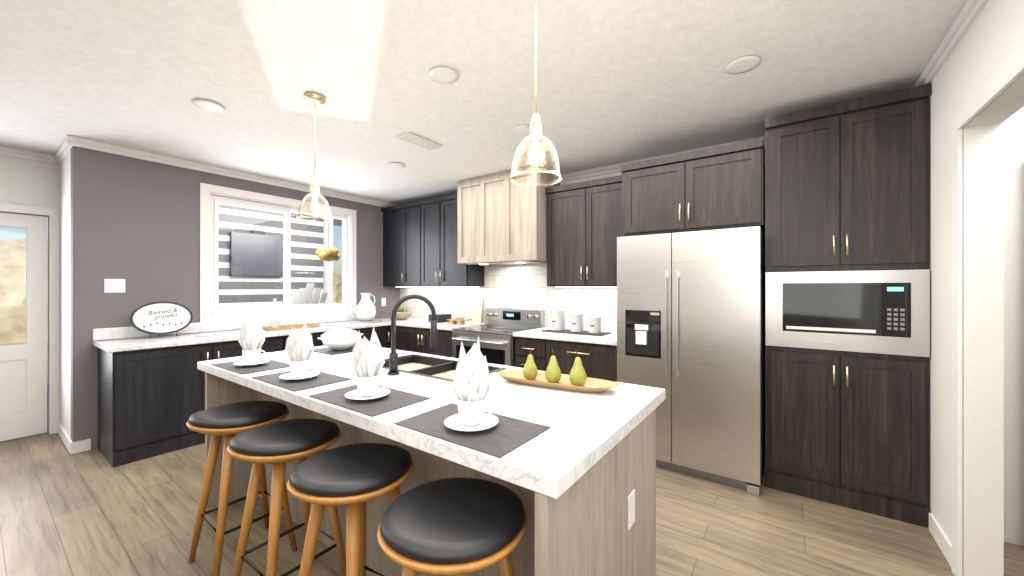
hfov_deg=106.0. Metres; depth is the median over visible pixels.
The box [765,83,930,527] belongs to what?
pantry cabinet
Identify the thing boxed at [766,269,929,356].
microwave
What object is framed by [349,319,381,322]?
round tray
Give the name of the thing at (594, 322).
canister
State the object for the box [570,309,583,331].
canister
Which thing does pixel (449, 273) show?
upper cabinet
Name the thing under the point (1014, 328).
wall
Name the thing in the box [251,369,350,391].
placemat
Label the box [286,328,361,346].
base cabinet
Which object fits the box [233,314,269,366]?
cup
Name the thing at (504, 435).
placemat
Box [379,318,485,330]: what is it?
countertop
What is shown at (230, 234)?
porch
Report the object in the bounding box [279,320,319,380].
cup
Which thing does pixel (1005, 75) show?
trim
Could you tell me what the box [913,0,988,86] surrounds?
crown molding
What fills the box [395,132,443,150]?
ceiling vent
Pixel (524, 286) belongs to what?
wall tile
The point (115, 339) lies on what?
countertop
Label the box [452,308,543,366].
range
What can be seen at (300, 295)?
outdoor chair
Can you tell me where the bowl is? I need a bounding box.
[396,308,411,319]
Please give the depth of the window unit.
4.35 m
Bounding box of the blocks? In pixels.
[447,318,471,324]
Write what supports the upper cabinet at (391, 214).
attached to the wall at (592, 178)
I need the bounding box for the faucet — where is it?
[388,294,437,374]
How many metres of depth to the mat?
2.71 m
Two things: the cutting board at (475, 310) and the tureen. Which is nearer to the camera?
the tureen
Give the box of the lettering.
[148,308,176,320]
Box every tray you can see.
[263,323,319,330]
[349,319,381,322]
[496,369,617,392]
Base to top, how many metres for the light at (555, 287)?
0.010 m
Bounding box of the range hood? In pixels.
[457,165,559,265]
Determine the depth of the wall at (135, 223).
3.48 m
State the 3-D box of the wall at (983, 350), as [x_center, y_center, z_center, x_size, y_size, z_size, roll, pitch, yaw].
[2.228,0.070,1.869,0.120,2.620,1.970,0,0,35]
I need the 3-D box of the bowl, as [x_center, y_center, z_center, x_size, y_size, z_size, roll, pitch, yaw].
[-1.537,0.371,5.392,0.280,0.166,0.280,0,0,35]
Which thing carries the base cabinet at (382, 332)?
on the floor
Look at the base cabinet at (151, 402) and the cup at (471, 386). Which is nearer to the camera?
the cup at (471, 386)
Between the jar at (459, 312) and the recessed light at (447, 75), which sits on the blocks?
the jar at (459, 312)
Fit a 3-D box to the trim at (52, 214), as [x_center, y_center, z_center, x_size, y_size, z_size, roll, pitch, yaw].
[-4.601,0.320,3.245,0.013,2.120,1.028,0,0,35]
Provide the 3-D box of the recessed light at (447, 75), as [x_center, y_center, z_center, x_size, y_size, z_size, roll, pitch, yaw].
[-0.399,-1.232,2.249,0.175,0.008,0.175,0,0,26]
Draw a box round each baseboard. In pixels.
[57,422,76,453]
[929,513,950,566]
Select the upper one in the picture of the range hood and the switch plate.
the range hood
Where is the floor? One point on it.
(65, 512)
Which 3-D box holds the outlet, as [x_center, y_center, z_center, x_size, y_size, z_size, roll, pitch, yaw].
[-1.875,0.220,5.633,0.005,0.120,0.074,0,0,35]
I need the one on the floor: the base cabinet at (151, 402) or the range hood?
the base cabinet at (151, 402)
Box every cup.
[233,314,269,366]
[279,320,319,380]
[345,327,390,400]
[444,336,498,431]
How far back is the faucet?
2.01 m
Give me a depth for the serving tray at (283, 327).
4.21 m
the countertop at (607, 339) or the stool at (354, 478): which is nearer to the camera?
the stool at (354, 478)
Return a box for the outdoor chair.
[291,283,327,304]
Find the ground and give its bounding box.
[0,341,47,430]
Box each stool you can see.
[186,401,296,575]
[227,418,345,575]
[287,443,413,575]
[377,477,527,575]
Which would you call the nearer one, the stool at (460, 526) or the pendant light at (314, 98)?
the stool at (460, 526)
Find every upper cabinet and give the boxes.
[381,204,400,285]
[401,202,416,285]
[417,198,436,285]
[437,194,483,285]
[545,175,621,286]
[621,138,764,236]
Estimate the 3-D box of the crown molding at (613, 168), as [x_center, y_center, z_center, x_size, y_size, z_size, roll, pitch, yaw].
[0.488,-1.201,4.297,5.410,0.072,0.034,0,0,35]
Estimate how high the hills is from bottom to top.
5.938 m
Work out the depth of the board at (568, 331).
3.78 m
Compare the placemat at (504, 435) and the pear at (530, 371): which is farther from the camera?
the pear at (530, 371)
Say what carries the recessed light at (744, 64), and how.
in the ceiling at (620, 81)
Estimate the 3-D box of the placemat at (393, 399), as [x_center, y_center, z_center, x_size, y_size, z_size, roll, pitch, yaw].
[-0.589,0.453,1.586,0.440,0.003,0.270,0,0,35]
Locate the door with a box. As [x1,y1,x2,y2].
[0,212,46,440]
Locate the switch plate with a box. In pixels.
[104,279,124,292]
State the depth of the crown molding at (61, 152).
3.45 m
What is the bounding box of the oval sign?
[130,301,192,338]
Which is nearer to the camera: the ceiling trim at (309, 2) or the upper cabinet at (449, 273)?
the ceiling trim at (309, 2)
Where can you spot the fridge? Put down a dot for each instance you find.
(691, 322)
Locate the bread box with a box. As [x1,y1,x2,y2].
[429,314,450,322]
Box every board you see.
[467,299,483,322]
[542,329,611,335]
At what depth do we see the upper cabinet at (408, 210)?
5.27 m
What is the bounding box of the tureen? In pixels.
[317,324,362,349]
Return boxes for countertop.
[93,313,390,352]
[197,346,664,501]
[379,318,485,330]
[513,327,616,345]
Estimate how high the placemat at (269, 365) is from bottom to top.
0.003 m
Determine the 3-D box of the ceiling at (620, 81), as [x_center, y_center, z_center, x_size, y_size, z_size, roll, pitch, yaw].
[-1.217,-1.280,0.928,8.460,0.080,7.740,0,0,35]
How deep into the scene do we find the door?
3.55 m
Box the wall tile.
[400,264,616,331]
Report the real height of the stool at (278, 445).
0.768 m
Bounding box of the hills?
[0,238,341,343]
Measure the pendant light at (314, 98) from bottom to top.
0.802 m
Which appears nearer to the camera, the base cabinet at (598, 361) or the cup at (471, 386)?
the cup at (471, 386)
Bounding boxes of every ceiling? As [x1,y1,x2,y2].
[0,0,967,204]
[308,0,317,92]
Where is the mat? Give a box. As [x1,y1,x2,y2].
[313,345,354,354]
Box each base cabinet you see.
[98,336,285,466]
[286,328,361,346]
[362,326,388,347]
[389,325,390,348]
[396,326,451,357]
[515,337,616,381]
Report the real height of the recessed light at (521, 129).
0.008 m
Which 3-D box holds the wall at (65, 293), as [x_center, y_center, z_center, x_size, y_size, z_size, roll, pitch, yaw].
[-4.030,0.070,3.546,0.840,2.620,0.120,0,0,35]
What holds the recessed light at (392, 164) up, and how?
in the ceiling at (620, 81)
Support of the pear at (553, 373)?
on the tray at (593, 385)
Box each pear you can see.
[523,348,537,379]
[545,349,560,382]
[569,350,586,385]
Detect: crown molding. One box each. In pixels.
[0,146,51,162]
[52,141,70,163]
[64,135,396,206]
[559,136,764,181]
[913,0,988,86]
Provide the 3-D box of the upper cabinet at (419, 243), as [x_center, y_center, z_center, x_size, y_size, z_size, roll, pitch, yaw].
[-0.976,-0.575,5.149,0.370,1.140,0.339,0,0,35]
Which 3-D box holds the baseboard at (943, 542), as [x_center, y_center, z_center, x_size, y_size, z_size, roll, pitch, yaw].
[2.258,1.329,2.026,0.013,0.095,0.400,0,0,35]
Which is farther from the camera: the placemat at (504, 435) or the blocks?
the blocks
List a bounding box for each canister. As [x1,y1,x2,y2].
[549,306,565,330]
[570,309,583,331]
[588,312,600,332]
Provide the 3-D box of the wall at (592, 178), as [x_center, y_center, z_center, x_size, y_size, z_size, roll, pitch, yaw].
[1.343,0.070,3.782,7.400,2.620,0.120,0,0,35]
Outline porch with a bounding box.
[219,204,341,304]
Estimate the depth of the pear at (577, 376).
1.70 m
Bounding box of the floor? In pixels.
[0,431,1023,575]
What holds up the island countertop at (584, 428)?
on the kitchen island
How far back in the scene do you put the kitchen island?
1.44 m
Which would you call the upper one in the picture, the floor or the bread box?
the bread box
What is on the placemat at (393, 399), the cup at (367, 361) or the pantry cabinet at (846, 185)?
the cup at (367, 361)
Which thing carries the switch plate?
attached to the wall at (135, 223)
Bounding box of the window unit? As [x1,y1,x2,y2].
[200,183,355,321]
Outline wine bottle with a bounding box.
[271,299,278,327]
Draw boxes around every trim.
[0,203,58,433]
[951,43,1023,575]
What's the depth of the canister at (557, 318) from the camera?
3.92 m
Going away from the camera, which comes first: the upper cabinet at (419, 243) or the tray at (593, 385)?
the tray at (593, 385)
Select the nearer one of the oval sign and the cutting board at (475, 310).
the oval sign
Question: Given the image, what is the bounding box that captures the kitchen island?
[201,370,657,575]
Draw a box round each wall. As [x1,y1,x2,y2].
[0,155,48,216]
[48,163,58,431]
[59,149,70,438]
[71,146,399,449]
[422,146,764,331]
[929,0,1023,575]
[1004,106,1023,545]
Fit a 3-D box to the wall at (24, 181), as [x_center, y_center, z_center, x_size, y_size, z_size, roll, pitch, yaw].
[-4.654,-0.955,3.291,0.120,0.570,0.900,0,0,35]
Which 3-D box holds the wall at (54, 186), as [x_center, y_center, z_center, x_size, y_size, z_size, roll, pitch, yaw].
[-4.376,0.070,3.681,0.120,2.620,0.060,0,0,35]
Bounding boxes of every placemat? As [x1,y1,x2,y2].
[211,357,289,374]
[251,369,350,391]
[308,385,429,416]
[394,403,550,457]
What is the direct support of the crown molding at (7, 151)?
attached to the wall at (24, 181)
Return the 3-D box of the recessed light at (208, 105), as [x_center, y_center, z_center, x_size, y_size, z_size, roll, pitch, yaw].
[-2.061,-1.232,2.622,0.175,0.008,0.175,0,0,29]
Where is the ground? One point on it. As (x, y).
(47, 375)
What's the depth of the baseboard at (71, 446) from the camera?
3.30 m
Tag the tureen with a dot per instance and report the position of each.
(340, 338)
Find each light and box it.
[192,99,224,111]
[297,92,331,221]
[387,162,404,167]
[428,67,458,83]
[435,287,478,287]
[510,0,561,186]
[514,125,529,133]
[555,287,616,287]
[725,55,760,73]
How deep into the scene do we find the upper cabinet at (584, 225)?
3.76 m
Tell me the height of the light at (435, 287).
0.010 m
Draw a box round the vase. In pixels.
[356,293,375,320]
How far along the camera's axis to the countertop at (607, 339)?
3.61 m
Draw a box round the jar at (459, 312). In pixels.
[454,304,464,318]
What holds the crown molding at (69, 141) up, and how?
attached to the wall at (135, 223)
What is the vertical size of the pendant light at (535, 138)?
0.812 m
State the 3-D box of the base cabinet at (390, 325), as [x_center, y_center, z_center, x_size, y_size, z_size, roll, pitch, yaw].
[-1.611,0.939,5.430,0.670,0.882,0.617,0,0,35]
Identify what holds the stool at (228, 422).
on the floor
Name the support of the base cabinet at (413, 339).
on the floor
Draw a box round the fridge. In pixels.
[617,226,764,496]

